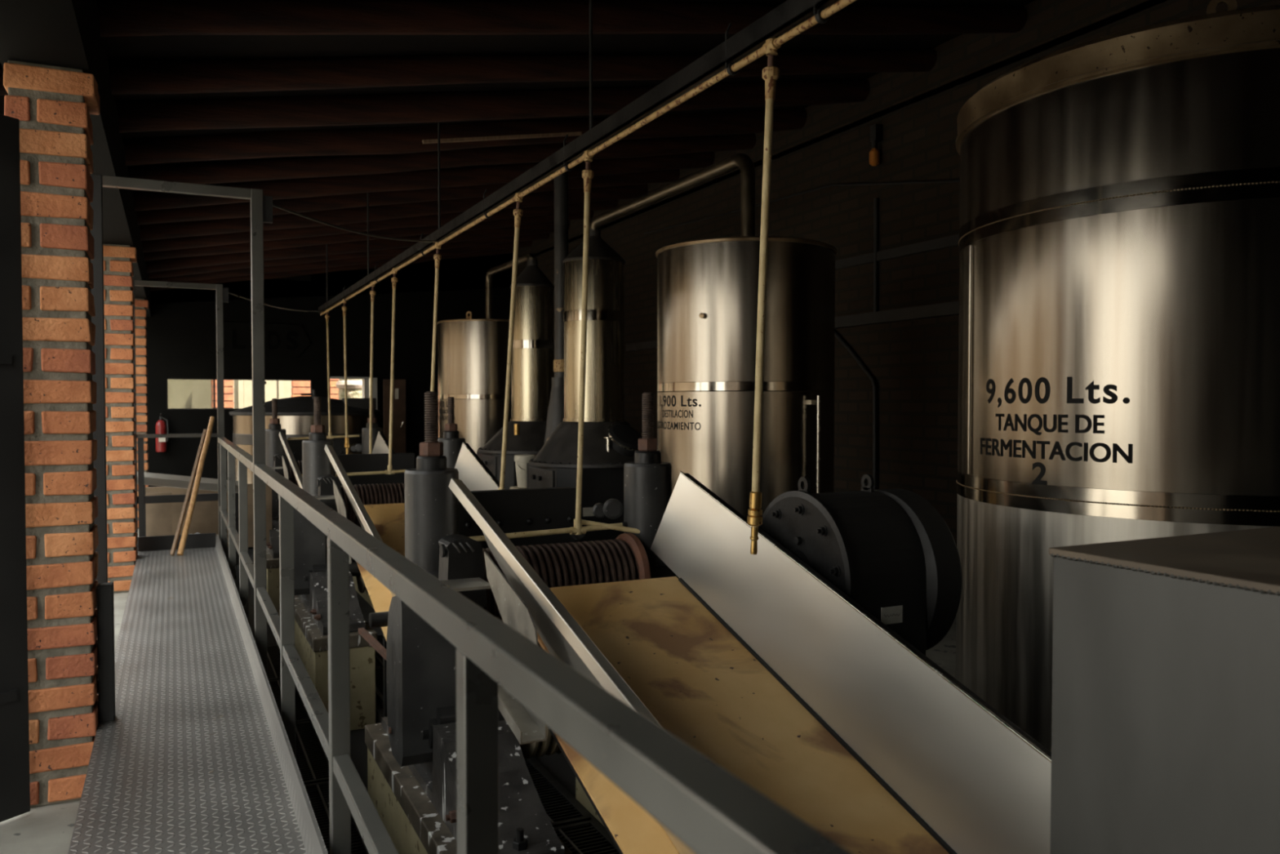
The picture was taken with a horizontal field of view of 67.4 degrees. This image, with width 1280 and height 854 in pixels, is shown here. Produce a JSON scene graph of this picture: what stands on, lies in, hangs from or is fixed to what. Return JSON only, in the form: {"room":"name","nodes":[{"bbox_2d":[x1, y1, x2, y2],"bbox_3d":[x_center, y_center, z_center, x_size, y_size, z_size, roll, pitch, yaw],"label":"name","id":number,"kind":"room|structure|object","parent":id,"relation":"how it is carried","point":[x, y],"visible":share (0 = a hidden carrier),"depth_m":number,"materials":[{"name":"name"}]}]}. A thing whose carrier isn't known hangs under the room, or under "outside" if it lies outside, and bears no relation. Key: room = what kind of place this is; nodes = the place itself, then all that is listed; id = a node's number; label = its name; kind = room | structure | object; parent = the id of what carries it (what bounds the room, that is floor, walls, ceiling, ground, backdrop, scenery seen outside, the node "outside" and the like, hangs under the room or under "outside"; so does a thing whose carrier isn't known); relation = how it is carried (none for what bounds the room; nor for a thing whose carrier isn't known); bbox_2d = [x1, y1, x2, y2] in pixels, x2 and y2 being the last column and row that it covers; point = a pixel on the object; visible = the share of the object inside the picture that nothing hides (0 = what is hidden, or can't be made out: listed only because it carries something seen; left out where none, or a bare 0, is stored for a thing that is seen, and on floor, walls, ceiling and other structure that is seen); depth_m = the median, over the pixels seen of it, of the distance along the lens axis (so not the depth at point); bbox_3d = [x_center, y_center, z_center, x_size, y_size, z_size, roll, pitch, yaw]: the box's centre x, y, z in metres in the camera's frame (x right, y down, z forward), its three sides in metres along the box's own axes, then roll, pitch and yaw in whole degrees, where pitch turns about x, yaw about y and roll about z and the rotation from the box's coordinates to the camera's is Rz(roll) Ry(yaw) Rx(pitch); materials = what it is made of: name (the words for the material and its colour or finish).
{"room":"distillery","nodes":[
{"label":"distillery","id":0,"kind":"room"},
{"bbox_2d":[0,528,138,853],"bbox_3d":[-2.873,1.983,5.326,1.350,0.970,22.000,-1,2,-26],"label":"floor","id":1,"kind":"structure","parent":0,"point":[46,828],"depth_m":3.69,"materials":[{"name":"concrete"}]},
{"bbox_2d":[3,60,99,807],"bbox_3d":[-2.418,0.040,3.997,0.319,2.980,0.307,-1,2,-26],"label":"brick pillar","id":2,"kind":"structure","parent":1,"relation":"on","point":[53,106],"depth_m":3.87,"materials":[{"name":"brick"}]},
{"bbox_2d":[102,243,137,593],"bbox_3d":[-4.527,-0.068,8.330,0.319,2.980,0.308,-1,2,-26],"label":"brick pillar","id":3,"kind":"structure","parent":1,"relation":"on","point":[118,295],"depth_m":8.21,"materials":[{"name":"brick"}]},
{"bbox_2d":[134,297,148,528],"bbox_3d":[-6.575,-0.173,12.536,0.319,2.980,0.308,-1,2,-26],"label":"brick pillar","id":4,"kind":"structure","parent":1,"relation":"on","point":[140,304],"depth_m":12.42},
{"bbox_2d":[145,492,172,536],"bbox_3d":[-4.975,1.029,9.886,0.280,0.690,0.180,-1,2,-26],"label":"leaning board","id":5,"kind":"object","parent":1,"relation":"on","point":[158,515],"visible":0.43,"depth_m":9.90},
{"bbox_2d":[136,433,218,537],"bbox_3d":[-4.430,0.728,9.215,0.700,1.325,0.050,-1,2,-26],"label":"rail","id":6,"kind":"object","parent":1,"relation":"on","point":[142,499],"visible":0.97,"depth_m":9.08,"materials":[{"name":"metal"}]},
{"bbox_2d":[137,471,239,564],"bbox_3d":[-4.517,0.917,9.639,0.950,0.945,0.442,-1,2,-26],"label":"table","id":7,"kind":"object","parent":1,"relation":"on","point":[150,478],"visible":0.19,"depth_m":9.59,"materials":[{"name":"silver metal"}]},
{"bbox_2d":[67,532,328,853],"bbox_3d":[-1.138,1.364,2.456,0.667,0.410,14.350,-1,2,-26],"label":"walkway","id":8,"kind":"object","parent":1,"relation":"on","point":[196,756],"visible":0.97,"depth_m":3.88,"materials":[{"name":"grey metal"}]},
{"bbox_2d":[97,582,115,722],"bbox_3d":[-2.279,0.958,4.099,0.059,0.580,0.080,-1,2,-26],"label":"post","id":9,"kind":"object","parent":8,"relation":"on","point":[105,598],"visible":1,"depth_m":4.06,"materials":[{"name":"metal"}]},
{"bbox_2d":[169,429,207,555],"bbox_3d":[-4.156,0.578,8.857,0.026,1.096,0.856,0,1,-5],"label":"wooden lath","id":10,"kind":"object","parent":8,"relation":"on","point":[204,433],"visible":1,"depth_m":8.81,"materials":[{"name":"brown wood"}]},
{"bbox_2d":[177,416,214,555],"bbox_3d":[-4.105,0.521,8.893,0.051,1.230,0.856,0,1,-4],"label":"wooden pole","id":11,"kind":"object","parent":8,"relation":"on","point":[199,471],"visible":1,"depth_m":8.84,"materials":[{"name":"brown wood"}]},
{"bbox_2d":[217,436,852,853],"bbox_3d":[-1.717,0.808,4.508,0.055,1.180,10.770,-1,2,-26],"label":"railing","id":12,"kind":"object","parent":8,"relation":"attached to","point":[710,810],"visible":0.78,"depth_m":1.47,"materials":[{"name":"metal"}]},
{"bbox_2d":[145,483,271,546],"bbox_3d":[-4.783,1.000,10.634,1.320,0.710,0.060,-1,2,-26],"label":"wall","id":13,"kind":"structure","parent":1,"relation":"on","point":[205,517],"depth_m":10.60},
{"bbox_2d":[132,280,321,554],"bbox_3d":[-4.232,-0.081,11.117,0.769,2.947,4.346,0,1,5],"label":"frame","id":14,"kind":"object","parent":1,"relation":"on","point":[222,293],"visible":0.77,"depth_m":9.31,"materials":[{"name":"paint"}]},
{"bbox_2d":[89,173,438,693],"bbox_3d":[-1.929,0.056,6.048,0.581,2.927,2.885,1,2,25],"label":"frame","id":15,"kind":"object","parent":1,"relation":"on","point":[261,206],"visible":0.79,"depth_m":5.16,"materials":[{"name":"paint"}]},
{"bbox_2d":[145,253,513,548],"bbox_3d":[-5.257,-0.598,16.449,6.850,5.674,0.200,-1,2,-26],"label":"wall","id":16,"kind":"structure","parent":0,"point":[180,322],"depth_m":16.23,"materials":[{"name":"black paint"}]},
{"bbox_2d":[155,413,168,452],"bbox_3d":[-7.536,0.088,15.117,0.212,0.610,0.156,1,2,43],"label":"fire extinguisher","id":17,"kind":"object","parent":16,"relation":"attached to","point":[161,427],"visible":0.96,"depth_m":15.07,"materials":[{"name":"red metal"}]},
{"bbox_2d":[166,377,311,409],"bbox_3d":[-6.543,-0.537,15.758,2.205,0.502,0.040,-1,2,-26],"label":"window","id":18,"kind":"structure","parent":16,"relation":"in","point":[167,408],"depth_m":15.56,"materials":[{"name":"glass"}]},
{"bbox_2d":[329,376,405,453],"bbox_3d":[-4.734,0.174,16.663,1.303,2.080,0.354,0,1,-16],"label":"door","id":19,"kind":"structure","parent":16,"relation":"in","point":[398,446],"depth_m":16.68,"materials":[{"name":"black paint"}]},
{"bbox_2d":[358,627,386,659],"bbox_3d":[-1.409,1.703,6.005,0.558,0.795,0.753,-1,2,-26],"label":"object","id":20,"kind":"object","parent":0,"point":[362,632],"visible":0.02,"depth_m":5.97,"materials":[{"name":"black paint"}]},
{"bbox_2d":[227,548,575,797],"bbox_3d":[-1.268,2.348,6.116,2.220,0.200,22.000,-1,2,-26],"label":"floor","id":21,"kind":"structure","parent":0,"point":[556,764],"depth_m":6.61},
{"bbox_2d":[266,547,279,624],"bbox_3d":[-4.270,1.764,11.371,0.450,0.705,2.000,-1,2,-26],"label":"plinth","id":22,"kind":"object","parent":21,"relation":"on","point":[273,564],"visible":0.18,"depth_m":10.42,"materials":[{"name":"concrete"}]},
{"bbox_2d":[265,398,382,558],"bbox_3d":[-3.738,0.532,11.521,1.665,1.750,2.040,-1,2,-26],"label":"mill","id":23,"kind":"object","parent":21,"relation":"on","point":[276,458],"visible":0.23,"depth_m":11.63,"materials":[{"name":"black paint"}]},
{"bbox_2d":[269,466,283,468],"bbox_3d":[-4.171,0.469,11.042,0.170,0.012,0.200,-1,2,-26],"label":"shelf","id":24,"kind":"object","parent":23,"relation":"attached to","point":[282,467],"depth_m":11.01,"materials":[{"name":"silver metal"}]},
{"bbox_2d":[294,595,377,730],"bbox_3d":[-2.581,1.851,7.901,0.450,0.705,2.000,-1,2,-26],"label":"plinth","id":25,"kind":"object","parent":21,"relation":"on","point":[311,645],"visible":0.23,"depth_m":7.07,"materials":[{"name":"concrete"}]},
{"bbox_2d":[278,431,395,488],"bbox_3d":[-3.245,1.032,10.610,1.264,1.908,2.752,-1,2,-26],"label":"chute","id":26,"kind":"object","parent":21,"relation":"on","point":[381,444],"visible":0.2,"depth_m":11.31,"materials":[{"name":"silver metal"}]},
{"bbox_2d":[352,576,373,608],"bbox_3d":[-3.209,1.751,11.887,0.450,0.705,2.000,-1,2,-26],"label":"plinth","id":27,"kind":"object","parent":21,"relation":"on","point":[365,595],"visible":0.02,"depth_m":11.78,"materials":[{"name":"metal"}]},
{"bbox_2d":[293,396,465,635],"bbox_3d":[-2.049,0.619,8.051,1.665,1.750,2.040,-1,2,-26],"label":"mill","id":28,"kind":"object","parent":21,"relation":"on","point":[319,479],"visible":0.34,"depth_m":8.14,"materials":[{"name":"black paint"}]},
{"bbox_2d":[312,494,334,499],"bbox_3d":[-2.482,0.555,7.572,0.170,0.012,0.200,-1,2,-26],"label":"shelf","id":29,"kind":"object","parent":28,"relation":"attached to","point":[319,497],"depth_m":7.50,"materials":[{"name":"silver metal"}]},
{"bbox_2d":[324,441,505,716],"bbox_3d":[-1.556,1.118,7.140,1.264,1.908,2.752,-1,2,-26],"label":"chute","id":30,"kind":"object","parent":21,"relation":"on","point":[385,522],"visible":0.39,"depth_m":7.53,"materials":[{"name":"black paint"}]},
{"bbox_2d":[276,642,608,834],"bbox_3d":[-1.244,2.209,5.457,1.660,0.110,8.800,-1,2,-26],"label":"trim","id":31,"kind":"structure","parent":21,"relation":"on","point":[379,708],"depth_m":5.91,"materials":[{"name":"metal"}]},
{"bbox_2d":[266,644,280,680],"bbox_3d":[-3.277,2.063,8.330,0.410,0.040,1.150,-1,2,-26],"label":"floor grating","id":32,"kind":"structure","parent":31,"relation":"on","point":[273,651],"depth_m":8.32,"materials":[{"name":"metal"}]},
{"bbox_2d":[268,679,311,722],"bbox_3d":[-2.760,2.089,7.269,0.410,0.040,1.150,-1,2,-26],"label":"floor grating","id":33,"kind":"structure","parent":31,"relation":"on","point":[301,713],"depth_m":7.24,"materials":[{"name":"metal"}]},
{"bbox_2d":[295,720,328,784],"bbox_3d":[-2.244,2.116,6.208,0.410,0.040,1.150,-1,2,-26],"label":"floor grating","id":34,"kind":"structure","parent":31,"relation":"on","point":[312,760],"depth_m":6.15,"materials":[{"name":"metal"}]},
{"bbox_2d":[304,780,368,853],"bbox_3d":[-1.728,2.142,5.147,0.410,0.040,1.150,-1,2,-26],"label":"floor grating","id":35,"kind":"structure","parent":31,"relation":"on","point":[317,793],"depth_m":5.23,"materials":[{"name":"metal"}]},
{"bbox_2d":[375,666,383,707],"bbox_3d":[-1.830,2.078,7.722,0.620,0.040,1.150,-1,2,-26],"label":"floor grating","id":36,"kind":"structure","parent":31,"relation":"on","point":[379,671],"depth_m":7.68,"materials":[{"name":"metal"}]},
{"bbox_2d":[375,634,385,667],"bbox_3d":[-2.346,2.051,8.782,0.620,0.040,1.150,-1,2,-26],"label":"floor grating","id":37,"kind":"structure","parent":31,"relation":"on","point":[379,658],"depth_m":8.54,"materials":[{"name":"metal"}]},
{"bbox_2d":[524,758,591,826],"bbox_3d":[-0.797,2.131,5.600,0.620,0.040,1.150,-1,2,-26],"label":"floor grating","id":38,"kind":"structure","parent":31,"relation":"on","point":[561,809],"depth_m":5.45,"materials":[{"name":"metal"}]},
{"bbox_2d":[553,818,619,853],"bbox_3d":[-0.281,2.157,4.540,0.620,0.040,1.150,-1,2,-26],"label":"floor grating","id":39,"kind":"structure","parent":31,"relation":"on","point":[587,837],"depth_m":4.98,"materials":[{"name":"metal"}]},
{"bbox_2d":[364,722,573,853],"bbox_3d":[-0.813,1.942,4.269,0.450,0.705,2.000,-1,2,-26],"label":"plinth","id":40,"kind":"object","parent":21,"relation":"on","point":[413,824],"visible":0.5,"depth_m":4.31,"materials":[{"name":"concrete"}]},
{"bbox_2d":[381,391,679,853],"bbox_3d":[-0.281,0.710,4.420,1.665,1.750,2.040,-1,2,-26],"label":"mill","id":41,"kind":"object","parent":21,"relation":"on","point":[420,724],"visible":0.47,"depth_m":4.27,"materials":[{"name":"black paint"}]},
{"bbox_2d":[440,577,491,591],"bbox_3d":[-0.714,0.646,3.941,0.170,0.012,0.200,-1,2,-26],"label":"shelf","id":42,"kind":"object","parent":41,"relation":"attached to","point":[477,583],"depth_m":3.91,"materials":[{"name":"silver metal"}]},
{"bbox_2d":[575,776,604,826],"bbox_3d":[0.248,1.929,4.785,0.450,0.705,2.000,-1,2,-26],"label":"plinth","id":43,"kind":"object","parent":21,"relation":"on","point":[580,795],"visible":0.02,"depth_m":5.47,"materials":[{"name":"concrete"}]},
{"bbox_2d":[448,471,1051,853],"bbox_3d":[0.212,1.209,3.509,1.264,1.908,2.752,-1,2,-26],"label":"chute","id":44,"kind":"object","parent":21,"relation":"on","point":[759,664],"visible":0.72,"depth_m":3.51,"materials":[{"name":"silver metal"}]},
{"bbox_2d":[0,0,1035,184],"bbox_3d":[-0.376,-2.619,6.537,7.100,1.307,22.600,-1,2,-26],"label":"ceiling","id":45,"kind":"structure","parent":0,"point":[167,47],"depth_m":6.43,"materials":[{"name":"wood"}]},
{"bbox_2d":[150,248,513,291],"bbox_3d":[-5.161,-2.734,16.371,6.832,1.344,0.219,-1,2,-26],"label":"beam","id":46,"kind":"structure","parent":45,"relation":"attached to","point":[371,265],"depth_m":16.23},
{"bbox_2d":[149,240,532,282],"bbox_3d":[-4.763,-2.712,15.552,6.832,1.330,0.219,-1,2,-26],"label":"beam","id":47,"kind":"structure","parent":45,"relation":"attached to","point":[357,260],"depth_m":15.35,"materials":[{"name":"wood"}]},
{"bbox_2d":[147,232,550,279],"bbox_3d":[-4.370,-2.690,14.744,6.828,1.308,0.215,-1,2,-26],"label":"beam","id":48,"kind":"structure","parent":45,"relation":"attached to","point":[174,273],"depth_m":14.48,"materials":[{"name":"wood"}]},
{"bbox_2d":[146,220,570,272],"bbox_3d":[-3.986,-2.662,13.955,6.838,1.380,0.254,-1,2,-26],"label":"beam","id":49,"kind":"structure","parent":45,"relation":"attached to","point":[163,264],"depth_m":13.65,"materials":[{"name":"wood"}]},
{"bbox_2d":[143,210,593,261],"bbox_3d":[-3.561,-2.643,13.080,6.828,1.328,0.204,-1,2,-26],"label":"beam","id":50,"kind":"structure","parent":45,"relation":"attached to","point":[400,232],"depth_m":12.79,"materials":[{"name":"wood"}]},
{"bbox_2d":[142,200,617,253],"bbox_3d":[-3.187,-2.622,12.312,6.830,1.344,0.230,-1,2,-26],"label":"beam","id":51,"kind":"structure","parent":45,"relation":"attached to","point":[185,242],"depth_m":11.98,"materials":[{"name":"wood"}]},
{"bbox_2d":[138,183,648,240],"bbox_3d":[-2.775,-2.596,11.464,6.835,1.354,0.249,-1,2,-26],"label":"beam","id":52,"kind":"structure","parent":45,"relation":"attached to","point":[353,215],"depth_m":11.16,"materials":[{"name":"wood"}]},
{"bbox_2d":[136,168,679,225],"bbox_3d":[-2.372,-2.586,10.640,6.831,1.346,0.207,-1,2,-26],"label":"beam","id":53,"kind":"structure","parent":45,"relation":"attached to","point":[240,210],"depth_m":10.32,"materials":[{"name":"wood"}]},
{"bbox_2d":[132,151,714,211],"bbox_3d":[-2.007,-2.566,9.891,6.832,1.359,0.228,-1,2,-26],"label":"beam","id":54,"kind":"structure","parent":45,"relation":"attached to","point":[286,188],"depth_m":9.63,"materials":[{"name":"wood"}]},
{"bbox_2d":[128,133,755,184],"bbox_3d":[-1.611,-2.540,9.075,6.830,1.331,0.220,-1,2,-26],"label":"beam","id":55,"kind":"structure","parent":45,"relation":"attached to","point":[228,171],"depth_m":8.71,"materials":[{"name":"wood"}]},
{"bbox_2d":[122,107,807,165],"bbox_3d":[-1.219,-2.530,8.273,6.837,1.358,0.247,-1,2,-26],"label":"beam","id":56,"kind":"structure","parent":45,"relation":"attached to","point":[402,140],"depth_m":7.85,"materials":[{"name":"wood"}]},
{"bbox_2d":[0,48,937,95],"bbox_3d":[-0.424,-2.491,6.641,6.828,1.328,0.216,-1,2,-26],"label":"beam","id":57,"kind":"structure","parent":45,"relation":"attached to","point":[142,77],"depth_m":6.14,"materials":[{"name":"wood"}]},
{"bbox_2d":[115,79,870,133],"bbox_3d":[-0.797,-2.502,7.404,6.834,1.354,0.231,-1,2,-26],"label":"beam","id":58,"kind":"structure","parent":45,"relation":"attached to","point":[134,116],"depth_m":6.99,"materials":[{"name":"wood"}]},
{"bbox_2d":[422,131,582,143],"bbox_3d":[-1.109,-2.374,7.878,1.354,0.254,0.030,-1,2,-26],"label":"batten","id":59,"kind":"object","parent":45,"relation":"attached to","point":[564,134],"visible":0.93,"depth_m":7.85,"materials":[{"name":"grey wood"}]},
{"bbox_2d":[96,0,1027,37],"bbox_3d":[-0.013,-2.464,5.793,6.833,1.352,0.213,-1,2,-26],"label":"beam","id":60,"kind":"structure","parent":45,"relation":"attached to","point":[117,18],"depth_m":5.35,"materials":[{"name":"wood"}]},
{"bbox_3d":[0.350,-2.449,5.050,6.832,1.352,0.238,-1,2,-26],"label":"ceiling","id":61,"kind":"structure","parent":45,"relation":"attached to","visible":0},
{"bbox_2d":[318,0,839,313],"bbox_3d":[-1.541,-1.905,7.462,0.071,0.983,13.650,-1,2,-26],"label":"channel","id":62,"kind":"object","parent":61,"relation":"attached to","point":[790,14],"visible":0.81,"depth_m":4.38,"materials":[{"name":"black paint"}]},
{"bbox_2d":[320,0,857,315],"bbox_3d":[-1.573,-1.439,7.542,0.027,0.026,13.400,-1,2,-26],"label":"pipe","id":63,"kind":"object","parent":62,"relation":"attached to","point":[837,6],"visible":1,"depth_m":4.13,"materials":[{"name":"metal"}]},
{"bbox_2d":[287,309,361,439],"bbox_3d":[-4.159,-0.719,12.508,0.941,1.726,1.101,-1,2,-26],"label":"pipe","id":64,"kind":"object","parent":63,"relation":"attached to","point":[327,317],"visible":0.94,"depth_m":12.33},
{"bbox_2d":[342,298,349,453],"bbox_3d":[-3.587,-0.602,11.702,0.060,1.920,0.157,-1,2,-26],"label":"pipe","id":65,"kind":"object","parent":63,"relation":"attached to","point":[344,308],"visible":0.91,"depth_m":11.69,"materials":[{"name":"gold metal"}]},
{"bbox_2d":[335,268,405,476],"bbox_3d":[-2.345,-0.534,8.784,0.941,1.912,0.591,-1,2,-26],"label":"pipe","id":66,"kind":"object","parent":63,"relation":"attached to","point":[394,280],"visible":0.85,"depth_m":8.72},
{"bbox_2d":[368,281,375,453],"bbox_3d":[-2.841,-0.579,10.168,0.060,1.890,0.251,-1,2,-26],"label":"pipe","id":67,"kind":"object","parent":63,"relation":"attached to","point":[372,292],"visible":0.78,"depth_m":10.15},
{"bbox_2d":[430,241,441,391],"bbox_3d":[-1.667,-0.493,7.737,0.060,1.940,0.353,-1,2,-30],"label":"pipe","id":68,"kind":"object","parent":63,"relation":"attached to","point":[437,257],"visible":0.71,"depth_m":7.66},
{"bbox_2d":[497,192,523,489],"bbox_3d":[-0.812,-0.470,6.001,0.060,1.900,0.421,-1,2,-26],"label":"pipe","id":69,"kind":"object","parent":63,"relation":"attached to","point":[517,212],"visible":0.85,"depth_m":5.97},
{"bbox_2d":[467,150,639,541],"bbox_3d":[-0.436,-0.412,4.863,0.941,1.958,0.202,-1,2,-26],"label":"pipe","id":70,"kind":"object","parent":63,"relation":"attached to","point":[587,174],"visible":0.91,"depth_m":4.91,"materials":[{"name":"metal"}]},
{"bbox_2d":[746,37,781,554],"bbox_3d":[0.440,-0.445,3.427,0.060,1.820,0.156,-1,2,-26],"label":"pipe","id":71,"kind":"object","parent":63,"relation":"attached to","point":[771,73],"visible":1,"depth_m":3.42,"materials":[{"name":"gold metal"}]},
{"bbox_2d":[516,0,1279,545],"bbox_3d":[2.590,-0.898,7.913,0.200,4.700,22.000,-1,2,-26],"label":"wall","id":72,"kind":"structure","parent":0,"point":[913,364],"depth_m":8.50,"materials":[{"name":"brick"}]},
{"bbox_2d":[625,301,959,351],"bbox_3d":[1.370,-1.012,10.098,0.080,0.100,7.000,-1,2,-26],"label":"conduit","id":73,"kind":"object","parent":72,"relation":"attached to","point":[948,308],"visible":0.36,"depth_m":8.36,"materials":[{"name":"metal"}]},
{"bbox_2d":[644,179,959,234],"bbox_3d":[1.567,-2.167,9.664,0.020,0.670,6.902,-1,2,-26],"label":"cable","id":74,"kind":"object","parent":72,"relation":"attached to","point":[951,180],"visible":0.72,"depth_m":9.11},
{"bbox_2d":[835,330,877,489],"bbox_3d":[1.976,0.230,8.906,0.040,2.335,0.671,-1,2,-26],"label":"cable","id":75,"kind":"object","parent":72,"relation":"attached to","point":[837,336],"visible":0.54,"depth_m":8.61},
{"bbox_2d":[869,124,883,166],"bbox_3d":[2.094,-2.504,8.544,0.105,0.360,0.090,-1,2,-26],"label":"wall lamp","id":76,"kind":"object","parent":72,"relation":"attached to","point":[876,130],"visible":1,"depth_m":8.52,"materials":[{"name":"glass"}]},
{"bbox_2d":[873,197,879,311],"bbox_3d":[2.114,-1.535,8.600,0.044,1.020,0.044,-1,2,-26],"label":"pipe","id":77,"kind":"object","parent":72,"relation":"attached to","point":[876,201],"visible":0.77,"depth_m":8.58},
{"bbox_2d":[835,234,959,270],"bbox_3d":[2.092,-1.526,8.657,0.030,0.080,4.200,-1,2,-26],"label":"batten","id":78,"kind":"object","parent":72,"relation":"attached to","point":[950,241],"visible":0.29,"depth_m":8.29,"materials":[{"name":"black paint"}]},
{"bbox_2d":[925,614,956,678],"bbox_3d":[1.205,1.933,7.310,3.280,0.970,22.000,-1,2,-26],"label":"floor","id":79,"kind":"structure","parent":0,"point":[943,654],"depth_m":6.27,"materials":[{"name":"concrete"}]},
{"bbox_2d":[229,380,382,483],"bbox_3d":[-4.806,0.298,13.910,2.100,1.969,2.100,-1,2,-26],"label":"lidded vat","id":80,"kind":"object","parent":79,"relation":"on","point":[295,414],"visible":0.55,"depth_m":13.16,"materials":[{"name":"metal"}]},
{"bbox_2d":[436,311,511,453],"bbox_3d":[-2.075,-0.095,12.949,1.292,2.804,1.292,-1,2,-26],"label":"tank","id":81,"kind":"object","parent":79,"relation":"on","point":[473,353],"visible":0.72,"depth_m":12.34,"materials":[{"name":"metal"}]},
{"bbox_2d":[485,253,537,318],"bbox_3d":[-1.621,-1.746,11.954,0.112,0.655,1.901,-1,2,-25],"label":"pipe","id":82,"kind":"object","parent":81,"relation":"attached to","point":[522,259],"visible":0.84,"depth_m":12.59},
{"bbox_2d":[476,259,554,488],"bbox_3d":[-1.248,-0.289,11.177,1.270,3.280,1.270,-1,2,-26],"label":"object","id":83,"kind":"object","parent":79,"relation":"on","point":[533,344],"visible":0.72,"depth_m":10.93,"materials":[{"name":"metal"}]},
{"bbox_2d":[509,486,526,488],"bbox_3d":[-1.215,1.006,10.203,0.280,0.740,0.280,-1,2,-26],"label":"stand","id":84,"kind":"object","parent":79,"relation":"on","point":[510,487],"visible":0.16,"depth_m":10.09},
{"bbox_2d":[514,453,536,487],"bbox_3d":[-1.215,0.466,10.189,0.244,0.340,0.236,-1,2,-26],"label":"pail","id":85,"kind":"object","parent":84,"relation":"on","point":[521,460],"visible":0.67,"depth_m":10.10,"materials":[{"name":"metal"}]},
{"bbox_2d":[543,170,568,444],"bbox_3d":[-0.852,-0.730,10.191,0.340,4.210,0.340,-1,2,-26],"label":"pipe","id":86,"kind":"object","parent":79,"relation":"on","point":[555,415],"visible":0.48,"depth_m":10.11,"materials":[{"name":"metal"}]},
{"bbox_2d":[543,377,564,444],"bbox_3d":[-0.852,0.425,10.220,0.340,1.900,0.340,-1,2,-26],"label":"hood","id":87,"kind":"object","parent":86,"relation":"attached to","point":[555,415],"depth_m":10.11,"materials":[{"name":"metal"}]},
{"bbox_2d":[526,229,642,541],"bbox_3d":[-0.445,-0.253,9.344,1.270,3.300,1.270,-1,2,-26],"label":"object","id":88,"kind":"object","parent":79,"relation":"on","point":[610,442],"visible":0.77,"depth_m":9.05,"materials":[{"name":"metal"}]},
{"bbox_2d":[589,153,755,236],"bbox_3d":[0.169,-1.679,8.118,0.130,0.692,2.807,-1,2,-27],"label":"pipe","id":89,"kind":"object","parent":88,"relation":"attached to","point":[743,162],"visible":0.91,"depth_m":7.30,"materials":[{"name":"metal"}]},
{"bbox_2d":[655,235,836,517],"bbox_3d":[0.771,0.077,6.921,1.292,2.760,1.347,-1,2,-26],"label":"tank","id":90,"kind":"object","parent":79,"relation":"on","point":[708,288],"visible":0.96,"depth_m":6.37,"materials":[{"name":"metal"}]},
{"bbox_2d":[758,474,962,655],"bbox_3d":[0.933,0.868,4.280,0.637,1.311,0.890,-1,2,-26],"label":"motor","id":91,"kind":"object","parent":79,"relation":"on","point":[891,551],"visible":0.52,"depth_m":4.02,"materials":[{"name":"black paint"}]},
{"bbox_2d":[955,0,1279,751],"bbox_3d":[2.620,-0.136,4.651,2.285,3.300,2.184,1,2,44],"label":"tank","id":92,"kind":"object","parent":79,"relation":"on","point":[1119,241],"visible":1,"depth_m":3.85,"materials":[{"name":"metal"}]},
{"bbox_2d":[1048,526,1279,853],"bbox_3d":[1.865,0.946,1.730,1.066,1.282,1.849,-1,2,-26],"label":"box","id":93,"kind":"object","parent":79,"relation":"on","point":[1166,702],"visible":1,"depth_m":2.07,"materials":[{"name":"paint"}]},
{"bbox_3d":[0.438,0.193,-2.118,0.170,3.020,5.800,-1,2,-26],"label":"wall","id":94,"kind":"structure","parent":0,"visible":0},
{"bbox_2d":[0,0,151,317],"bbox_3d":[-3.026,-1.709,5.159,0.310,0.460,22.000,-1,2,-26],"label":"beam","id":95,"kind":"structure","parent":94,"relation":"on","point":[65,33],"depth_m":4.01,"materials":[{"name":"black paint"}]},
{"label":"outside","id":96,"kind":"structure","parent":0,"visible":0},
{"bbox_3d":[-20.501,1.627,6.748,49.000,0.310,90.000,-1,2,-26],"label":"floor","id":97,"kind":"structure","parent":96,"visible":0},
{"bbox_2d":[0,114,30,822],"bbox_3d":[-2.713,0.176,3.183,0.052,2.710,1.300,1,2,27],"label":"gate leaf","id":98,"kind":"object","parent":97,"relation":"on","point":[15,781],"visible":1,"depth_m":3.71,"materials":[{"name":"black paint"}]},
{"bbox_2d":[167,379,191,408],"bbox_3d":[-9.360,-0.069,18.598,1.240,2.490,0.030,-1,2,-26],"label":"fence","id":99,"kind":"object","parent":97,"relation":"on","point":[172,390],"visible":0.02,"depth_m":18.75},
{"bbox_2d":[210,379,234,408],"bbox_3d":[-8.201,-0.091,18.867,0.400,2.520,0.300,-1,2,-26],"label":"post","id":100,"kind":"object","parent":97,"relation":"on","point":[228,384],"visible":0.15,"depth_m":18.75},
{"bbox_2d":[168,377,369,408],"bbox_3d":[-8.331,-1.117,20.525,9.000,4.490,0.360,-1,2,-26],"label":"outbuilding","id":101,"kind":"structure","parent":97,"relation":"on","point":[201,388],"depth_m":20.30,"materials":[{"name":"paint"}]},
{"bbox_2d":[291,380,310,397],"bbox_3d":[-6.839,-0.107,19.529,0.449,2.520,0.300,-1,2,-26],"label":"post","id":102,"kind":"object","parent":97,"relation":"on","point":[299,387],"visible":0.06,"depth_m":19.35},
{"bbox_2d":[329,378,339,399],"bbox_3d":[-6.322,-0.114,19.781,0.219,2.520,0.300,-1,2,-26],"label":"post","id":103,"kind":"object","parent":97,"relation":"on","point":[334,390],"visible":0.1,"depth_m":19.63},
{"bbox_2d":[335,378,362,399],"bbox_3d":[-5.614,-0.125,18.623,0.550,2.600,0.550,-1,2,-26],"label":"stone column","id":104,"kind":"structure","parent":97,"relation":"on","point":[354,386],"depth_m":18.42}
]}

